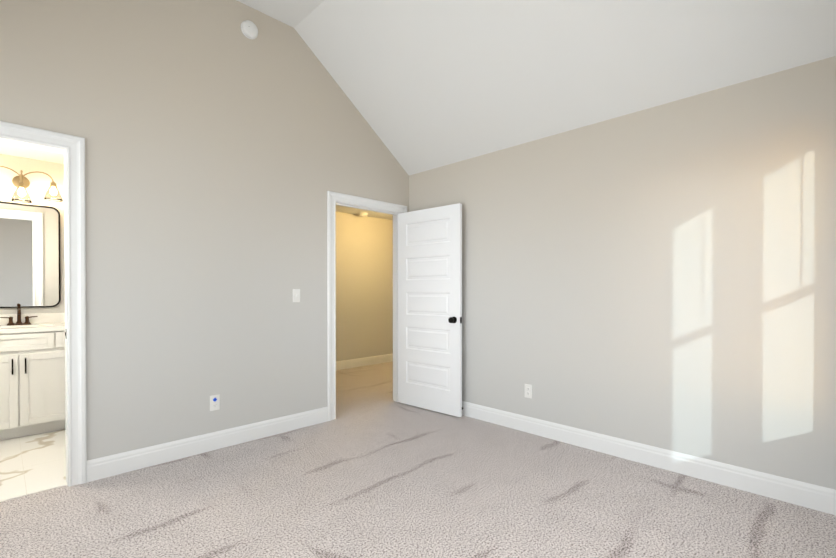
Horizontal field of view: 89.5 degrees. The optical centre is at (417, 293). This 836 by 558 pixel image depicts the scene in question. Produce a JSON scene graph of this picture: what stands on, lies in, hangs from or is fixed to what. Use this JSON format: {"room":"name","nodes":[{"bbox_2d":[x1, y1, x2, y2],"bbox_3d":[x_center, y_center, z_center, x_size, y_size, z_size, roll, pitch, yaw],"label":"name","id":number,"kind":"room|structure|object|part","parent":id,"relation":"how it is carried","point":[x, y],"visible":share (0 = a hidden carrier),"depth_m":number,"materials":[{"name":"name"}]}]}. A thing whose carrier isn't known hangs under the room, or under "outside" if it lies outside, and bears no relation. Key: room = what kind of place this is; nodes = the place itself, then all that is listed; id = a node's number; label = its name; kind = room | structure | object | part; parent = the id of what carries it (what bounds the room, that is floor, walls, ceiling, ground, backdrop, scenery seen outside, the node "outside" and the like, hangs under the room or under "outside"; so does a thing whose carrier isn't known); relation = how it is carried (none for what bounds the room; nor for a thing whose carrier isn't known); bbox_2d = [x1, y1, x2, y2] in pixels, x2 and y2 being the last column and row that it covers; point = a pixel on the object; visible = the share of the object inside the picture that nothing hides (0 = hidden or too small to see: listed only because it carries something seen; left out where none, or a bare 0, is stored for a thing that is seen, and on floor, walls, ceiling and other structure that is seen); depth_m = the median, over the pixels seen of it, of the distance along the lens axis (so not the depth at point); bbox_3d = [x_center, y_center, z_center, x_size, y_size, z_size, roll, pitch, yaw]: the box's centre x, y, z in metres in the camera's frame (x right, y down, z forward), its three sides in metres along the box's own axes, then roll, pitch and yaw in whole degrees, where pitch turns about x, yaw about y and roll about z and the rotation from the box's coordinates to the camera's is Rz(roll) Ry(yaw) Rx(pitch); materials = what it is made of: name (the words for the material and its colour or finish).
{"room":"empty bedroom","nodes":[
{"label":"empty bedroom","id":0,"kind":"room"},
{"bbox_2d":[0,154,64,313],"bbox_3d":[-3.822,-0.095,3.612,1.740,2.650,0.120,0,0,-45],"label":"wall","id":1,"kind":"structure","parent":0,"point":[38,187],"depth_m":3.86,"materials":[{"name":"paint"}]},
{"bbox_2d":[0,201,60,307],"bbox_3d":[-3.557,-0.336,3.769,0.550,0.930,0.026,0,0,-45],"label":"bathroom mirror","id":2,"kind":"object","parent":1,"relation":"attached to","point":[30,273],"visible":0.96,"depth_m":3.81,"materials":[{"name":"black mirror"}]},
{"bbox_2d":[0,166,62,202],"bbox_3d":[-3.498,-0.950,3.720,0.560,0.286,0.173,0,0,-45],"label":"sconce","id":3,"kind":"object","parent":1,"relation":"attached to","point":[21,182],"visible":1,"depth_m":3.75,"materials":[{"name":"gold metal"}]},
{"bbox_2d":[0,313,64,323],"bbox_3d":[-3.719,0.232,3.615,1.350,0.095,0.020,0,0,-45],"label":"backsplash","id":4,"kind":"structure","parent":1,"relation":"attached to","point":[45,318],"depth_m":3.89,"materials":[{"name":"white stone"}]},
{"bbox_2d":[0,429,66,501],"bbox_3d":[-3.181,1.232,2.974,1.740,0.104,1.940,0,0,-45],"label":"floor","id":5,"kind":"structure","parent":0,"point":[32,464],"depth_m":2.91,"materials":[{"name":"tile"}]},
{"bbox_2d":[0,328,64,440],"bbox_3d":[-3.522,0.746,3.421,1.350,0.861,0.577,0,0,-45],"label":"bathroom vanity","id":6,"kind":"object","parent":5,"relation":"on","point":[32,373],"depth_m":3.44,"materials":[{"name":"white paint"}]},
{"bbox_2d":[0,324,64,331],"bbox_3d":[-3.530,0.298,3.426,1.350,0.035,0.556,0,0,-45],"label":"countertop","id":7,"kind":"structure","parent":6,"relation":"on","point":[3,327],"depth_m":3.56,"materials":[{"name":"white stone"}]},
{"bbox_2d":[0,304,39,323],"bbox_3d":[-3.485,0.185,3.686,0.241,0.188,0.155,0,0,-45],"label":"faucet","id":8,"kind":"object","parent":7,"relation":"on","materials":[{"name":"brown metal"}]},
{"bbox_2d":[0,0,408,459],"bbox_3d":[-0.709,-0.723,4.092,6.840,3.900,0.120,0,0,-45],"label":"wall","id":9,"kind":"structure","parent":0,"point":[224,154],"depth_m":3.08,"materials":[{"name":"paint"}]},
{"bbox_2d":[0,121,86,486],"bbox_3d":[-2.455,0.110,2.350,0.940,2.155,0.139,0,0,-45],"label":"door frame","id":10,"kind":"structure","parent":9,"relation":"attached to","point":[74,146],"depth_m":2.60,"materials":[{"name":"white paint"}]},
{"bbox_2d":[87,407,327,481],"bbox_3d":[-1.456,1.116,3.267,1.762,0.133,0.014,0,0,-45],"label":"baseboard","id":11,"kind":"structure","parent":9,"relation":"attached to","point":[114,464],"depth_m":3.09,"materials":[{"name":"white paint"}]},
{"bbox_2d":[210,394,219,410],"bbox_3d":[-1.536,0.828,3.189,0.070,0.115,0.009,0,0,-45],"label":"electrical outlet","id":12,"kind":"object","parent":9,"relation":"attached to","point":[214,402],"visible":1,"depth_m":3.19,"materials":[{"name":"white plastic"}]},
{"bbox_2d":[241,20,257,39],"bbox_3d":[-1.331,-2.098,3.348,0.136,0.136,0.047,0,0,-45],"label":"smoke detector","id":13,"kind":"object","parent":9,"relation":"attached to","point":[248,30],"visible":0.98,"depth_m":3.33,"materials":[{"name":"white plastic"}]},
{"bbox_2d":[293,289,299,301],"bbox_3d":[-1.052,0.020,3.660,0.070,0.115,0.017,0,0,-45],"label":"light switch","id":14,"kind":"object","parent":9,"relation":"attached to","point":[296,295],"visible":1,"depth_m":3.66,"materials":[{"name":"white plastic"}]},
{"bbox_2d":[327,191,406,420],"bbox_3d":[-0.516,0.116,4.275,1.000,2.120,0.139,0,0,-45],"label":"door frame","id":15,"kind":"structure","parent":9,"relation":"attached to","point":[333,198],"depth_m":3.94,"materials":[{"name":"white paint"}]},
{"bbox_2d":[398,203,461,416],"bbox_3d":[0.101,0.159,4.241,0.812,2.010,0.171,0,0,42],"label":"hall door","id":16,"kind":"structure","parent":15,"relation":"attached to","point":[429,308],"depth_m":4.20,"materials":[{"name":"white paint"}]},
{"bbox_3d":[0.320,0.253,3.976,0.064,0.064,0.068,0,0,42],"label":"knob","id":17,"kind":"part","parent":16,"relation":"part of","materials":[{"name":"black metal"}]},
{"bbox_2d":[336,211,392,360],"bbox_3d":[-1.536,-0.111,6.164,5.100,2.650,0.120,0,0,-45],"label":"wall","id":18,"kind":"structure","parent":0,"point":[364,286],"depth_m":6.74,"materials":[{"name":"paint"}]},
{"bbox_2d":[336,354,392,369],"bbox_3d":[-1.532,1.099,6.081,4.980,0.133,0.014,0,0,-45],"label":"baseboard","id":19,"kind":"structure","parent":18,"relation":"attached to","point":[357,362],"depth_m":6.73,"materials":[{"name":"white paint"}]},
{"bbox_2d":[0,361,835,557],"bbox_3d":[-0.216,1.230,3.607,6.840,0.100,5.620,0,0,-45],"label":"floor carpet","id":20,"kind":"object","parent":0,"point":[373,469],"visible":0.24,"depth_m":2.37,"materials":[{"name":"beige carpet"}]},
{"bbox_2d":[0,0,835,219],"bbox_3d":[-0.216,-1.881,3.588,6.840,1.378,5.620,0,0,-45],"label":"ceiling","id":21,"kind":"structure","parent":0,"point":[425,85],"depth_m":3.04,"materials":[{"name":"white paint"}]},
{"bbox_2d":[409,56,835,489],"bbox_3d":[1.159,-0.169,3.435,0.120,2.800,3.450,0,0,-45],"label":"wall","id":22,"kind":"structure","parent":0,"point":[662,276],"depth_m":2.81,"materials":[{"name":"paint"}]},
{"bbox_2d":[524,384,531,398],"bbox_3d":[0.934,0.830,3.577,0.008,0.115,0.070,0,0,-45],"label":"electrical outlet","id":23,"kind":"object","parent":22,"relation":"attached to","point":[527,390],"visible":1,"depth_m":3.57,"materials":[{"name":"white plastic"}]},
{"bbox_2d":[462,401,835,514],"bbox_3d":[1.101,1.115,3.406,0.014,0.133,3.420,0,0,-45],"label":"baseboard","id":24,"kind":"structure","parent":22,"relation":"attached to","point":[809,495],"depth_m":2.79,"materials":[{"name":"white paint"}]}
]}

